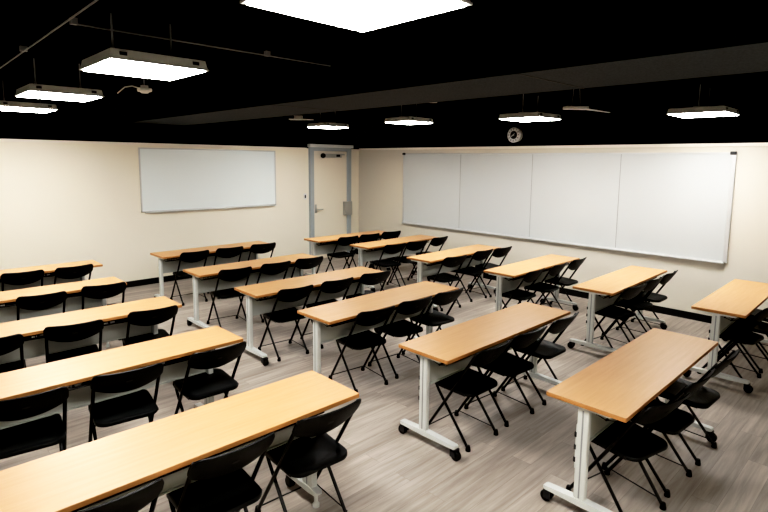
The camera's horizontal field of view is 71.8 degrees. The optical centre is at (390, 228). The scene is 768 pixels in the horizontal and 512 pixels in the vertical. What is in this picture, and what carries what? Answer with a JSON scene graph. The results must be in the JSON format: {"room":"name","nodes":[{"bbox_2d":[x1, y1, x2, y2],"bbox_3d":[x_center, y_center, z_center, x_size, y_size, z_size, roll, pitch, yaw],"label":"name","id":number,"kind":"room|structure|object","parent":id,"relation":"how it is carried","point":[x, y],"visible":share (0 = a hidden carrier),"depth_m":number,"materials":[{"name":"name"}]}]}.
{"room":"classroom","nodes":[
{"label":"classroom","id":0,"kind":"room"},
{"bbox_2d":[0,93,358,281],"bbox_3d":[-4.092,-0.551,8.993,9.500,3.020,0.100,-6,10,-44],"label":"wall","id":1,"kind":"structure","parent":0,"point":[60,202],"depth_m":8.59,"materials":[{"name":"beige paint"}]},
{"bbox_2d":[0,139,359,150],"bbox_3d":[-4.040,-1.402,8.841,9.300,0.042,0.022,-6,10,-44],"label":"trim","id":2,"kind":"structure","parent":1,"relation":"attached to","point":[1,140],"depth_m":8.77,"materials":[{"name":"white paint"}]},
{"bbox_2d":[138,148,275,212],"bbox_3d":[-3.217,-0.895,9.694,2.600,1.087,0.060,-6,10,-44],"label":"whiteboard","id":3,"kind":"object","parent":1,"relation":"attached to","point":[171,179],"visible":1,"depth_m":9.57,"materials":[{"name":"white"}]},
{"bbox_2d":[145,205,275,212],"bbox_3d":[-3.205,-0.365,9.765,2.530,0.018,0.040,-6,10,-44],"label":"tray","id":4,"kind":"object","parent":3,"relation":"on","point":[213,206],"depth_m":9.53,"materials":[{"name":"silver metal"}]},
{"bbox_2d":[126,253,353,287],"bbox_3d":[-4.068,0.902,9.138,9.300,0.100,0.012,-6,10,-44],"label":"baseboard","id":5,"kind":"structure","parent":1,"relation":"attached to","point":[171,277],"depth_m":9.09,"materials":[{"name":"black rubber"}]},
{"bbox_2d":[307,144,353,257],"bbox_3d":[-1.281,-0.577,11.582,1.180,2.475,0.145,-6,10,-44],"label":"door","id":6,"kind":"structure","parent":1,"relation":"in","point":[330,203],"depth_m":11.53,"materials":[{"name":"beige paint"}]},
{"bbox_2d":[0,254,767,511],"bbox_3d":[-0.395,1.516,5.416,9.500,0.100,10.740,-6,10,-44],"label":"floor","id":7,"kind":"structure","parent":0,"point":[384,469],"depth_m":4.26,"materials":[{"name":"plastic"}]},
{"bbox_2d":[0,334,24,372],"bbox_3d":[-3.139,1.187,4.191,0.430,0.805,0.563,-5,9,-36],"label":"folding chair","id":8,"kind":"object","parent":7,"relation":"on","point":[8,344],"visible":0.61,"depth_m":4.09,"materials":[{"name":"black plastic"}]},
{"bbox_2d":[0,269,43,290],"bbox_3d":[-4.499,0.879,6.492,0.430,0.805,0.563,-6,9,-40],"label":"folding chair","id":9,"kind":"object","parent":7,"relation":"on","point":[20,278],"visible":0.56,"depth_m":6.27,"materials":[{"name":"black plastic"}]},
{"bbox_2d":[0,386,68,458],"bbox_3d":[-2.234,1.314,3.266,0.430,0.805,0.563,-5,9,-37],"label":"folding chair","id":10,"kind":"object","parent":7,"relation":"on","point":[48,431],"visible":0.84,"depth_m":3.17,"materials":[{"name":"black plastic"}]},
{"bbox_2d":[16,291,66,367],"bbox_3d":[-3.607,1.018,5.479,0.430,0.805,0.563,-6,9,-40],"label":"folding chair","id":11,"kind":"object","parent":7,"relation":"on","point":[45,301],"visible":0.49,"depth_m":5.26,"materials":[{"name":"black plastic"}]},
{"bbox_2d":[0,260,102,291],"bbox_3d":[-4.626,0.897,6.581,1.835,0.746,0.496,-6,10,-44],"label":"table","id":12,"kind":"object","parent":7,"relation":"on","point":[49,270],"visible":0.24,"depth_m":6.76,"materials":[{"name":"brown wood"}]},
{"bbox_2d":[0,272,54,282],"bbox_3d":[-4.579,0.608,6.405,1.545,0.065,0.134,-6,10,-44],"label":"basket","id":13,"kind":"object","parent":12,"relation":"on","point":[45,274],"depth_m":6.61,"materials":[{"name":"plastic"}]},
{"bbox_2d":[0,277,126,346],"bbox_3d":[-3.801,1.035,5.563,1.835,0.746,0.496,-6,10,-44],"label":"table","id":14,"kind":"object","parent":7,"relation":"on","point":[8,308],"visible":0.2,"depth_m":5.67,"materials":[{"name":"brown wood"}]},
{"bbox_2d":[0,292,81,307],"bbox_3d":[-3.753,0.746,5.387,1.545,0.065,0.134,-6,10,-44],"label":"panel","id":15,"kind":"object","parent":14,"relation":"on","point":[8,304],"depth_m":5.47,"materials":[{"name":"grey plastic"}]},
{"bbox_2d":[43,319,103,362],"bbox_3d":[-2.727,1.142,4.579,0.430,0.805,0.563,-5,9,-35],"label":"folding chair","id":16,"kind":"object","parent":7,"relation":"on","point":[74,332],"visible":0.61,"depth_m":4.40,"materials":[{"name":"black plastic"}]},
{"bbox_2d":[54,264,92,283],"bbox_3d":[-4.119,0.840,6.835,0.563,0.805,0.430,7,10,43],"label":"folding chair","id":17,"kind":"object","parent":7,"relation":"on","point":[73,272],"visible":0.54,"depth_m":6.62,"materials":[{"name":"black plastic"}]},
{"bbox_2d":[0,296,181,364],"bbox_3d":[-2.839,1.156,4.696,1.835,0.746,0.496,-6,10,-44],"label":"table","id":18,"kind":"object","parent":7,"relation":"on","point":[114,316],"visible":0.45,"depth_m":4.70,"materials":[{"name":"brown wood"}]},
{"bbox_2d":[24,318,126,340],"bbox_3d":[-2.791,0.867,4.520,1.545,0.065,0.134,-6,10,-44],"label":"panel","id":19,"kind":"object","parent":18,"relation":"on","point":[27,338],"depth_m":4.69,"materials":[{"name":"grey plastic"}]},
{"bbox_2d":[81,282,125,345],"bbox_3d":[-3.210,0.966,5.921,0.430,0.805,0.563,-5,9,-36],"label":"folding chair","id":20,"kind":"object","parent":7,"relation":"on","point":[109,290],"visible":0.54,"depth_m":5.70,"materials":[{"name":"black plastic"}]},
{"bbox_2d":[78,478,163,511],"bbox_3d":[-1.286,1.441,2.350,0.430,0.805,0.563,-6,10,-41],"label":"folding chair","id":21,"kind":"object","parent":7,"relation":"on","point":[135,501],"visible":1,"depth_m":2.18,"materials":[{"name":"black plastic"}]},
{"bbox_2d":[0,326,242,429],"bbox_3d":[-1.986,1.285,3.752,1.835,0.746,0.496,-6,10,-44],"label":"table","id":22,"kind":"object","parent":7,"relation":"on","point":[174,352],"visible":0.58,"depth_m":3.68,"materials":[{"name":"brown wood"}]},
{"bbox_2d":[67,349,214,390],"bbox_3d":[-1.939,0.996,3.575,1.545,0.065,0.134,-6,10,-44],"label":"panel","id":23,"kind":"object","parent":22,"relation":"on","point":[87,383],"depth_m":3.79,"materials":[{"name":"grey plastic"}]},
{"bbox_2d":[88,363,163,441],"bbox_3d":[-1.829,1.270,3.644,0.430,0.805,0.563,-5,9,-37],"label":"folding chair","id":24,"kind":"object","parent":7,"relation":"on","point":[139,404],"visible":0.79,"depth_m":3.52,"materials":[{"name":"black plastic"}]},
{"bbox_2d":[122,305,177,385],"bbox_3d":[-2.286,1.090,5.019,0.430,0.805,0.563,-5,9,-38],"label":"folding chair","id":25,"kind":"object","parent":7,"relation":"on","point":[155,316],"visible":0.69,"depth_m":4.85,"materials":[{"name":"black plastic"}]},
{"bbox_2d":[0,370,358,511],"bbox_3d":[-1.028,1.416,2.804,1.835,0.746,0.516,-6,10,-44],"label":"table","id":26,"kind":"object","parent":7,"relation":"on","point":[109,468],"visible":0.94,"depth_m":2.62,"materials":[{"name":"brown wood"}]},
{"bbox_2d":[71,412,323,511],"bbox_3d":[-0.988,1.126,2.635,1.545,0.065,0.139,-6,10,-44],"label":"panel","id":27,"kind":"object","parent":26,"relation":"on","point":[154,479],"depth_m":2.49,"materials":[{"name":"grey plastic"}]},
{"bbox_2d":[170,250,208,305],"bbox_3d":[-3.016,0.706,7.976,0.430,0.805,0.563,-6,10,-42],"label":"folding chair","id":28,"kind":"object","parent":7,"relation":"on","point":[190,257],"visible":0.79,"depth_m":7.81,"materials":[{"name":"black plastic"}]},
{"bbox_2d":[150,241,266,297],"bbox_3d":[-2.738,0.687,8.382,0.604,0.745,1.835,8,10,44],"label":"table","id":29,"kind":"object","parent":7,"relation":"on","point":[168,261],"visible":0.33,"depth_m":8.13,"materials":[{"name":"beige wood"}]},
{"bbox_2d":[164,249,249,261],"bbox_3d":[-2.726,0.393,8.244,0.134,0.065,1.545,8,10,44],"label":"basket","id":30,"kind":"object","parent":29,"relation":"on","point":[244,250],"depth_m":7.92,"materials":[{"name":"plastic"}]},
{"bbox_2d":[174,341,245,414],"bbox_3d":[-1.395,1.224,4.043,0.430,0.805,0.563,-6,10,-42],"label":"folding chair","id":31,"kind":"object","parent":7,"relation":"on","point":[200,386],"visible":0.82,"depth_m":3.93,"materials":[{"name":"black plastic"}]},
{"bbox_2d":[166,432,274,511],"bbox_3d":[-0.896,1.396,2.733,0.430,0.805,0.563,-6,10,-42],"label":"folding chair","id":32,"kind":"object","parent":7,"relation":"on","point":[222,485],"visible":0.95,"depth_m":2.64,"materials":[{"name":"black plastic"}]},
{"bbox_2d":[207,246,242,298],"bbox_3d":[-2.606,0.660,8.371,0.430,0.805,0.563,-5,9,-37],"label":"folding chair","id":33,"kind":"object","parent":7,"relation":"on","point":[234,251],"visible":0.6,"depth_m":8.14,"materials":[{"name":"black plastic"}]},
{"bbox_2d":[207,266,251,327],"bbox_3d":[-2.068,0.864,6.814,0.430,0.805,0.563,-5,9,-38],"label":"folding chair","id":34,"kind":"object","parent":7,"relation":"on","point":[230,274],"visible":0.84,"depth_m":6.68,"materials":[{"name":"black plastic"}]},
{"bbox_2d":[183,253,316,327],"bbox_3d":[-1.795,0.845,7.217,1.835,0.745,0.604,-6,10,-44],"label":"table","id":35,"kind":"object","parent":7,"relation":"on","point":[204,279],"visible":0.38,"depth_m":6.95,"materials":[{"name":"beige wood"}]},
{"bbox_2d":[199,263,294,279],"bbox_3d":[-1.785,0.551,7.079,1.545,0.065,0.134,-6,10,-44],"label":"panel","id":36,"kind":"object","parent":35,"relation":"on","point":[256,264],"depth_m":6.82,"materials":[{"name":"grey plastic"}]},
{"bbox_2d":[248,242,275,260],"bbox_3d":[-2.190,0.613,8.774,0.430,0.805,0.563,-5,9,-38],"label":"folding chair","id":37,"kind":"object","parent":7,"relation":"on","point":[255,248],"visible":0.55,"depth_m":8.55,"materials":[{"name":"black plastic"}]},
{"bbox_2d":[256,261,290,322],"bbox_3d":[-1.655,0.817,7.215,0.430,0.805,0.563,-6,9,-40],"label":"folding chair","id":38,"kind":"object","parent":7,"relation":"on","point":[271,268],"visible":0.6,"depth_m":6.99,"materials":[{"name":"black plastic"}]},
{"bbox_2d":[258,285,312,361],"bbox_3d":[-1.157,0.994,5.869,0.430,0.805,0.563,-6,9,-40],"label":"folding chair","id":39,"kind":"object","parent":7,"relation":"on","point":[295,294],"visible":0.91,"depth_m":5.76,"materials":[{"name":"black plastic"}]},
{"bbox_2d":[287,256,322,278],"bbox_3d":[-1.262,0.773,7.594,0.430,0.805,0.563,-5,9,-37],"label":"folding chair","id":40,"kind":"object","parent":7,"relation":"on","point":[305,263],"visible":0.54,"depth_m":7.37,"materials":[{"name":"black plastic"}]},
{"bbox_2d":[255,398,360,511],"bbox_3d":[-0.486,1.351,3.123,0.430,0.805,0.563,-6,10,-41],"label":"folding chair","id":41,"kind":"object","parent":7,"relation":"on","point":[304,456],"visible":0.9,"depth_m":3.04,"materials":[{"name":"black plastic"}]},
{"bbox_2d":[234,266,383,365],"bbox_3d":[-0.867,0.973,6.287,1.835,0.745,0.604,-6,10,-43],"label":"table","id":42,"kind":"object","parent":7,"relation":"on","point":[260,297],"visible":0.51,"depth_m":5.99,"materials":[{"name":"beige wood"}]},
{"bbox_2d":[254,279,359,300],"bbox_3d":[-0.859,0.679,6.149,1.546,0.065,0.156,-6,10,-44],"label":"panel","id":43,"kind":"object","parent":42,"relation":"on","point":[315,281],"depth_m":5.89,"materials":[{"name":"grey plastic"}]},
{"bbox_2d":[300,277,353,348],"bbox_3d":[-0.746,0.948,6.266,0.430,0.805,0.563,-5,9,-39],"label":"folding chair","id":44,"kind":"object","parent":7,"relation":"on","point":[335,286],"visible":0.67,"depth_m":6.08,"materials":[{"name":"black plastic"}]},
{"bbox_2d":[325,235,357,271],"bbox_3d":[-0.899,0.515,9.651,0.430,0.805,0.563,-6,9,-40],"label":"folding chair","id":45,"kind":"object","parent":7,"relation":"on","point":[344,241],"visible":0.88,"depth_m":9.52,"materials":[{"name":"black plastic"}]},
{"bbox_2d":[304,230,390,274],"bbox_3d":[-0.724,0.507,9.957,1.800,0.745,0.604,-6,10,-43],"label":"table","id":46,"kind":"object","parent":7,"relation":"on","point":[324,244],"visible":0.39,"depth_m":9.62,"materials":[{"name":"brown wood"}]},
{"bbox_2d":[316,236,380,245],"bbox_3d":[-0.716,0.213,9.819,1.512,0.065,0.160,-6,10,-44],"label":"basket","id":47,"kind":"object","parent":46,"relation":"on","point":[333,240],"depth_m":9.42,"materials":[{"name":"plastic"}]},
{"bbox_2d":[329,305,394,391],"bbox_3d":[-0.272,1.103,5.086,0.430,0.805,0.563,-5,9,-38],"label":"folding chair","id":48,"kind":"object","parent":7,"relation":"on","point":[365,339],"visible":0.91,"depth_m":4.99,"materials":[{"name":"black plastic"}]},
{"bbox_2d":[348,233,379,268],"bbox_3d":[-0.517,0.472,10.018,0.430,0.805,0.563,-5,9,-36],"label":"folding chair","id":49,"kind":"object","parent":7,"relation":"on","point":[365,237],"visible":0.52,"depth_m":9.83,"materials":[{"name":"black plastic"}]},
{"bbox_2d":[346,270,390,298],"bbox_3d":[-0.313,0.899,6.684,0.430,0.805,0.563,-5,9,-36],"label":"folding chair","id":50,"kind":"object","parent":7,"relation":"on","point":[368,278],"visible":0.56,"depth_m":6.47,"materials":[{"name":"black plastic"}]},
{"bbox_2d":[297,281,458,373],"bbox_3d":[-0.038,1.089,5.450,0.604,0.745,1.835,8,10,44],"label":"table","id":51,"kind":"object","parent":7,"relation":"on","point":[332,321],"visible":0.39,"depth_m":5.15,"materials":[{"name":"beige wood"}]},
{"bbox_2d":[324,297,433,326],"bbox_3d":[-0.027,0.795,5.312,1.547,0.065,0.158,-6,10,-44],"label":"panel","id":52,"kind":"object","parent":51,"relation":"on","point":[347,321],"depth_m":4.93,"materials":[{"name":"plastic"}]},
{"bbox_2d":[368,243,405,290],"bbox_3d":[-0.056,0.623,8.873,0.430,0.805,0.563,-5,9,-35],"label":"folding chair","id":53,"kind":"object","parent":7,"relation":"on","point":[396,248],"visible":0.93,"depth_m":8.75,"materials":[{"name":"black plastic"}]},
{"bbox_2d":[350,235,438,291],"bbox_3d":[0.126,0.591,9.372,0.604,0.745,1.800,8,10,44],"label":"table","id":54,"kind":"object","parent":7,"relation":"on","point":[367,251],"visible":0.54,"depth_m":9.06,"materials":[{"name":"brown wood"}]},
{"bbox_2d":[364,240,428,251],"bbox_3d":[0.138,0.297,9.234,0.134,0.065,1.510,8,10,44],"label":"basket","id":55,"kind":"object","parent":54,"relation":"on","point":[397,241],"depth_m":9.00,"materials":[{"name":"plastic"}]},
{"bbox_2d":[368,296,431,378],"bbox_3d":[0.104,1.060,5.450,0.430,0.805,0.563,-5,9,-39],"label":"folding chair","id":56,"kind":"object","parent":7,"relation":"on","point":[402,328],"visible":0.86,"depth_m":5.33,"materials":[{"name":"black plastic"}]},
{"bbox_2d":[390,240,426,285],"bbox_3d":[0.318,0.582,9.219,0.430,0.805,0.563,-5,9,-35],"label":"folding chair","id":57,"kind":"object","parent":7,"relation":"on","point":[413,246],"visible":0.86,"depth_m":9.07,"materials":[{"name":"black plastic"}]},
{"bbox_2d":[402,288,463,354],"bbox_3d":[0.468,1.019,5.804,0.430,0.805,0.563,-6,10,-41],"label":"folding chair","id":58,"kind":"object","parent":7,"relation":"on","point":[436,318],"visible":0.8,"depth_m":5.67,"materials":[{"name":"black plastic"}]},
{"bbox_2d":[427,255,466,310],"bbox_3d":[0.797,0.765,7.824,0.430,0.805,0.563,-5,9,-35],"label":"folding chair","id":59,"kind":"object","parent":7,"relation":"on","point":[448,261],"visible":0.91,"depth_m":7.67,"materials":[{"name":"black plastic"}]},
{"bbox_2d":[407,244,500,310],"bbox_3d":[1.043,0.741,8.270,0.604,0.745,1.800,8,10,44],"label":"table","id":60,"kind":"object","parent":7,"relation":"on","point":[428,264],"visible":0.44,"depth_m":8.04,"materials":[{"name":"beige wood"}]},
{"bbox_2d":[425,255,472,265],"bbox_3d":[1.056,0.447,8.132,0.134,0.065,1.510,8,10,44],"label":"basket","id":61,"kind":"object","parent":60,"relation":"on","point":[436,257],"depth_m":7.76,"materials":[{"name":"plastic"}]},
{"bbox_2d":[429,340,511,451],"bbox_3d":[0.604,1.233,4.141,0.430,0.805,0.563,-6,10,-43],"label":"folding chair","id":62,"kind":"object","parent":7,"relation":"on","point":[469,382],"visible":0.91,"depth_m":4.06,"materials":[{"name":"black plastic"}]},
{"bbox_2d":[455,249,492,301],"bbox_3d":[1.279,0.703,8.355,0.430,0.805,0.563,-6,10,-41],"label":"folding chair","id":63,"kind":"object","parent":7,"relation":"on","point":[479,255],"visible":0.88,"depth_m":8.24,"materials":[{"name":"black plastic"}]},
{"bbox_2d":[398,302,569,460],"bbox_3d":[0.899,1.211,4.571,1.835,0.745,0.604,-7,10,-44],"label":"table","id":64,"kind":"object","parent":7,"relation":"on","point":[444,353],"visible":0.81,"depth_m":4.21,"materials":[{"name":"beige wood"}]},
{"bbox_2d":[434,322,551,365],"bbox_3d":[0.909,0.917,4.433,1.546,0.065,0.145,-6,10,-44],"label":"basket","id":65,"kind":"object","parent":64,"relation":"on","point":[550,322],"depth_m":4.19,"materials":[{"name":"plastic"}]},
{"bbox_2d":[469,246,511,296],"bbox_3d":[1.639,0.669,8.645,0.430,0.805,0.563,-5,9,-39],"label":"folding chair","id":66,"kind":"object","parent":7,"relation":"on","point":[498,252],"visible":0.77,"depth_m":8.52,"materials":[{"name":"black plastic"}]},
{"bbox_2d":[464,325,546,426],"bbox_3d":[0.987,1.189,4.519,0.430,0.805,0.563,-6,9,-40],"label":"folding chair","id":67,"kind":"object","parent":7,"relation":"on","point":[508,364],"visible":0.91,"depth_m":4.41,"materials":[{"name":"black plastic"}]},
{"bbox_2d":[502,268,544,308],"bbox_3d":[1.662,0.893,6.895,0.563,0.805,0.430,7,10,43],"label":"folding chair","id":68,"kind":"object","parent":7,"relation":"on","point":[517,294],"visible":0.76,"depth_m":6.76,"materials":[{"name":"black plastic"}]},
{"bbox_2d":[483,254,579,311],"bbox_3d":[2.017,0.865,7.379,0.604,0.745,1.800,8,10,44],"label":"table","id":69,"kind":"object","parent":7,"relation":"on","point":[509,276],"visible":0.62,"depth_m":7.14,"materials":[{"name":"beige wood"}]},
{"bbox_2d":[505,264,568,280],"bbox_3d":[2.029,0.571,7.241,0.134,0.065,1.510,8,10,44],"label":"basket","id":70,"kind":"object","parent":69,"relation":"on","point":[527,268],"depth_m":6.96,"materials":[{"name":"plastic"}]},
{"bbox_2d":[501,312,578,404],"bbox_3d":[1.392,1.143,4.912,0.430,0.805,0.563,-6,10,-44],"label":"folding chair","id":71,"kind":"object","parent":7,"relation":"on","point":[542,349],"visible":0.81,"depth_m":4.79,"materials":[{"name":"black plastic"}]},
{"bbox_2d":[524,262,567,306],"bbox_3d":[2.092,0.845,7.308,0.563,0.805,0.430,7,10,42],"label":"folding chair","id":72,"kind":"object","parent":7,"relation":"on","point":[542,287],"visible":0.79,"depth_m":7.20,"materials":[{"name":"black plastic"}]},
{"bbox_2d":[539,257,586,309],"bbox_3d":[2.492,0.799,7.702,0.563,0.805,0.430,8,10,44],"label":"folding chair","id":73,"kind":"object","parent":7,"relation":"on","point":[575,264],"visible":0.87,"depth_m":7.59,"materials":[{"name":"black plastic"}]},
{"bbox_2d":[581,283,646,347],"bbox_3d":[2.584,1.001,6.119,0.430,0.805,0.563,-5,9,-35],"label":"folding chair","id":74,"kind":"object","parent":7,"relation":"on","point":[612,311],"visible":0.85,"depth_m":6.02,"materials":[{"name":"black plastic"}]},
{"bbox_2d":[567,265,666,351],"bbox_3d":[2.880,0.980,6.546,0.604,0.745,1.800,8,10,44],"label":"table","id":75,"kind":"object","parent":7,"relation":"on","point":[604,290],"visible":0.83,"depth_m":6.17,"materials":[{"name":"beige wood"}]},
{"bbox_2d":[598,277,656,298],"bbox_3d":[2.892,0.686,6.408,0.134,0.065,1.510,8,10,44],"label":"panel","id":76,"kind":"object","parent":75,"relation":"on","point":[623,282],"depth_m":6.20,"materials":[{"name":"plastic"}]},
{"bbox_2d":[566,392,689,511],"bbox_3d":[1.476,1.348,3.309,0.430,0.805,0.563,-4,8,-31],"label":"folding chair","id":77,"kind":"object","parent":7,"relation":"on","point":[629,441],"visible":0.85,"depth_m":3.24,"materials":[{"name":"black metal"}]},
{"bbox_2d":[540,328,717,511],"bbox_3d":[1.796,1.324,3.759,1.835,0.745,0.604,-7,10,-44],"label":"table","id":78,"kind":"object","parent":7,"relation":"on","point":[616,387],"visible":0.88,"depth_m":3.38,"materials":[{"name":"brown wood"}]},
{"bbox_2d":[596,414,619,422],"bbox_3d":[1.806,1.030,3.621,1.545,0.065,0.134,-7,10,-44],"label":"basket","id":79,"kind":"object","parent":78,"relation":"on","point":[607,419],"depth_m":3.08,"materials":[{"name":"plastic"}]},
{"bbox_2d":[601,276,663,338],"bbox_3d":[2.975,0.957,6.501,0.430,0.805,0.563,-6,10,-42],"label":"folding chair","id":80,"kind":"object","parent":7,"relation":"on","point":[637,304],"visible":0.73,"depth_m":6.42,"materials":[{"name":"black plastic"}]},
{"bbox_2d":[619,270,677,329],"bbox_3d":[3.345,0.915,6.859,0.430,0.805,0.563,-6,10,-44],"label":"folding chair","id":81,"kind":"object","parent":7,"relation":"on","point":[651,297],"visible":0.74,"depth_m":6.75,"materials":[{"name":"black plastic"}]},
{"bbox_2d":[601,368,715,497],"bbox_3d":[1.834,1.311,3.626,0.430,0.805,0.563,-6,9,-40],"label":"folding chair","id":82,"kind":"object","parent":7,"relation":"on","point":[678,420],"visible":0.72,"depth_m":3.51,"materials":[{"name":"black plastic"}]},
{"bbox_2d":[656,349,739,465],"bbox_3d":[2.237,1.269,3.992,0.430,0.805,0.563,-6,10,-42],"label":"folding chair","id":83,"kind":"object","parent":7,"relation":"on","point":[704,397],"visible":0.67,"depth_m":3.91,"materials":[{"name":"black plastic"}]},
{"bbox_2d":[683,279,767,392],"bbox_3d":[3.789,1.090,5.754,0.604,0.745,1.800,8,10,44],"label":"table","id":84,"kind":"object","parent":7,"relation":"on","point":[737,299],"visible":0.82,"depth_m":5.33,"materials":[{"name":"brown wood"}]},
{"bbox_2d":[697,308,767,378],"bbox_3d":[3.507,1.110,5.341,0.430,0.805,0.563,-5,9,-38],"label":"folding chair","id":85,"kind":"object","parent":7,"relation":"on","point":[743,336],"visible":0.76,"depth_m":5.28,"materials":[{"name":"black plastic"}]},
{"bbox_2d":[717,318,767,372],"bbox_3d":[3.877,1.070,5.687,0.430,0.805,0.563,-6,10,-41],"label":"folding chair","id":86,"kind":"object","parent":7,"relation":"on","point":[761,327],"visible":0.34,"depth_m":5.63,"materials":[{"name":"black plastic"}]},
{"bbox_2d":[0,0,767,120],"bbox_3d":[-0.362,-1.579,5.022,9.500,0.100,10.740,-6,10,-44],"label":"ceiling","id":87,"kind":"structure","parent":0,"point":[231,24],"depth_m":4.05,"materials":[{"name":"black paint"}]},
{"bbox_2d":[0,80,57,112],"bbox_3d":[-4.365,-1.567,6.287,0.594,0.326,0.594,-6,10,-44],"label":"ceiling light","id":88,"kind":"object","parent":87,"relation":"hanging from","point":[40,107],"visible":0.98,"depth_m":6.15,"materials":[{"name":"white plastic"}]},
{"bbox_2d":[0,106,55,112],"bbox_3d":[-4.367,-1.411,6.307,0.558,0.010,0.558,-6,10,-44],"label":"diffuser","id":89,"kind":"object","parent":88,"relation":"attached to","point":[38,109],"depth_m":6.22,"materials":[{"name":"white plastic"}]},
{"bbox_2d":[0,0,98,68],"bbox_3d":[-2.517,-1.377,3.818,0.055,0.041,8.000,-6,10,-44],"label":"conduit","id":90,"kind":"object","parent":87,"relation":"attached to","point":[22,49],"visible":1,"depth_m":3.66,"materials":[{"name":"grey metal"}]},
{"bbox_2d":[14,58,103,101],"bbox_3d":[-3.068,-1.377,4.897,0.594,0.326,0.594,-6,10,-44],"label":"ceiling light","id":91,"kind":"object","parent":87,"relation":"hanging from","point":[41,91],"visible":1,"depth_m":4.77,"materials":[{"name":"white plastic"}]},
{"bbox_2d":[17,91,101,101],"bbox_3d":[-3.070,-1.220,4.917,0.558,0.010,0.558,-6,10,-44],"label":"diffuser","id":92,"kind":"object","parent":91,"relation":"attached to","point":[79,96],"depth_m":4.83,"materials":[{"name":"white plastic"}]},
{"bbox_2d":[79,13,208,80],"bbox_3d":[-1.581,-1.168,3.386,0.594,0.326,0.594,-6,10,-44],"label":"ceiling light","id":93,"kind":"object","parent":87,"relation":"hanging from","point":[112,60],"visible":1,"depth_m":3.27,"materials":[{"name":"white plastic"}]},
{"bbox_2d":[83,58,204,80],"bbox_3d":[-1.583,-1.012,3.406,0.558,0.010,0.558,-6,10,-44],"label":"diffuser","id":94,"kind":"object","parent":93,"relation":"attached to","point":[134,67],"depth_m":3.31,"materials":[{"name":"white plastic"}]},
{"bbox_2d":[69,17,330,66],"bbox_3d":[-1.284,-1.396,4.070,2.070,0.041,0.040,-6,10,-44],"label":"conduit","id":95,"kind":"object","parent":87,"relation":"attached to","point":[74,21],"visible":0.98,"depth_m":3.87,"materials":[{"name":"grey metal"}]},
{"bbox_2d":[307,113,348,128],"bbox_3d":[-1.076,-1.893,9.111,0.523,0.326,0.523,-6,10,-44],"label":"ceiling light","id":96,"kind":"object","parent":87,"relation":"hanging from","point":[325,125],"visible":0.96,"depth_m":8.99,"materials":[{"name":"white plastic"}]},
{"bbox_2d":[240,0,472,31],"bbox_3d":[-0.123,-0.962,1.889,0.594,0.326,0.594,-6,10,-44],"label":"ceiling light","id":97,"kind":"object","parent":87,"relation":"hanging from","point":[358,15],"visible":1,"depth_m":1.95,"materials":[{"name":"white plastic"}]},
{"bbox_2d":[384,104,433,124],"bbox_3d":[0.272,-1.710,7.784,0.523,0.326,0.523,-6,10,-44],"label":"ceiling light","id":98,"kind":"object","parent":87,"relation":"hanging from","point":[408,120],"visible":0.95,"depth_m":7.67,"materials":[{"name":"white plastic"}]},
{"bbox_2d":[127,0,767,125],"bbox_3d":[-0.246,-1.389,5.162,0.930,0.310,10.540,-6,10,-44],"label":"ceiling beam","id":99,"kind":"structure","parent":87,"relation":"attached to","point":[637,41],"depth_m":3.54,"materials":[{"name":"black paint"}]},
{"bbox_2d":[498,94,561,121],"bbox_3d":[1.831,-1.585,6.939,0.594,0.326,0.594,-6,10,-44],"label":"ceiling light","id":100,"kind":"object","parent":87,"relation":"hanging from","point":[522,116],"visible":0.98,"depth_m":6.81,"materials":[{"name":"white plastic"}]},
{"bbox_2d":[500,117,559,121],"bbox_3d":[1.829,-1.429,6.959,0.558,0.010,0.558,-6,10,-44],"label":"diffuser","id":101,"kind":"object","parent":100,"relation":"attached to","point":[520,119],"depth_m":6.89,"materials":[{"name":"white plastic"}]},
{"bbox_2d":[666,84,739,117],"bbox_3d":[3.565,-1.451,6.028,0.594,0.326,0.594,-6,10,-44],"label":"ceiling light","id":102,"kind":"object","parent":87,"relation":"hanging from","point":[695,111],"visible":1,"depth_m":5.90,"materials":[{"name":"white plastic"}]},
{"bbox_2d":[668,111,737,117],"bbox_3d":[3.564,-1.294,6.048,0.558,0.010,0.558,-6,10,-44],"label":"diffuser","id":103,"kind":"object","parent":102,"relation":"attached to","point":[684,114],"depth_m":5.95,"materials":[{"name":"white plastic"}]},
{"bbox_2d":[359,93,767,322],"bbox_3d":[2.987,-0.411,8.478,0.100,3.020,10.540,-6,10,-44],"label":"wall","id":104,"kind":"structure","parent":0,"point":[646,122],"depth_m":8.01,"materials":[{"name":"beige paint"}]},
{"bbox_2d":[507,127,522,142],"bbox_3d":[2.131,-1.594,9.065,0.120,0.264,0.264,-6,10,-44],"label":"wall clock","id":105,"kind":"object","parent":104,"relation":"attached to","point":[514,134],"visible":1,"depth_m":9.02,"materials":[{"name":"grey plastic"}]},
{"bbox_2d":[359,143,767,149],"bbox_3d":[2.960,-1.281,8.316,0.022,0.042,10.518,-6,10,-44],"label":"trim","id":106,"kind":"structure","parent":104,"relation":"attached to","point":[701,144],"depth_m":8.16,"materials":[{"name":"white paint"}]},
{"bbox_2d":[402,151,736,263],"bbox_3d":[2.336,-0.548,9.011,0.070,1.471,5.991,-6,10,-44],"label":"whiteboard","id":107,"kind":"object","parent":104,"relation":"attached to","point":[672,205],"visible":1,"depth_m":8.29,"materials":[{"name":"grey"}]},
{"bbox_2d":[402,222,723,263],"bbox_3d":[2.320,0.171,9.097,0.050,0.022,5.936,-6,10,-44],"label":"tray","id":108,"kind":"object","parent":107,"relation":"on","point":[593,245],"depth_m":8.46,"materials":[{"name":"silver metal"}]},
{"bbox_2d":[386,256,767,333],"bbox_3d":[2.936,1.042,8.619,0.012,0.100,10.528,-6,10,-44],"label":"baseboard","id":109,"kind":"structure","parent":104,"relation":"attached to","point":[658,309],"depth_m":7.61,"materials":[{"name":"black rubber"}]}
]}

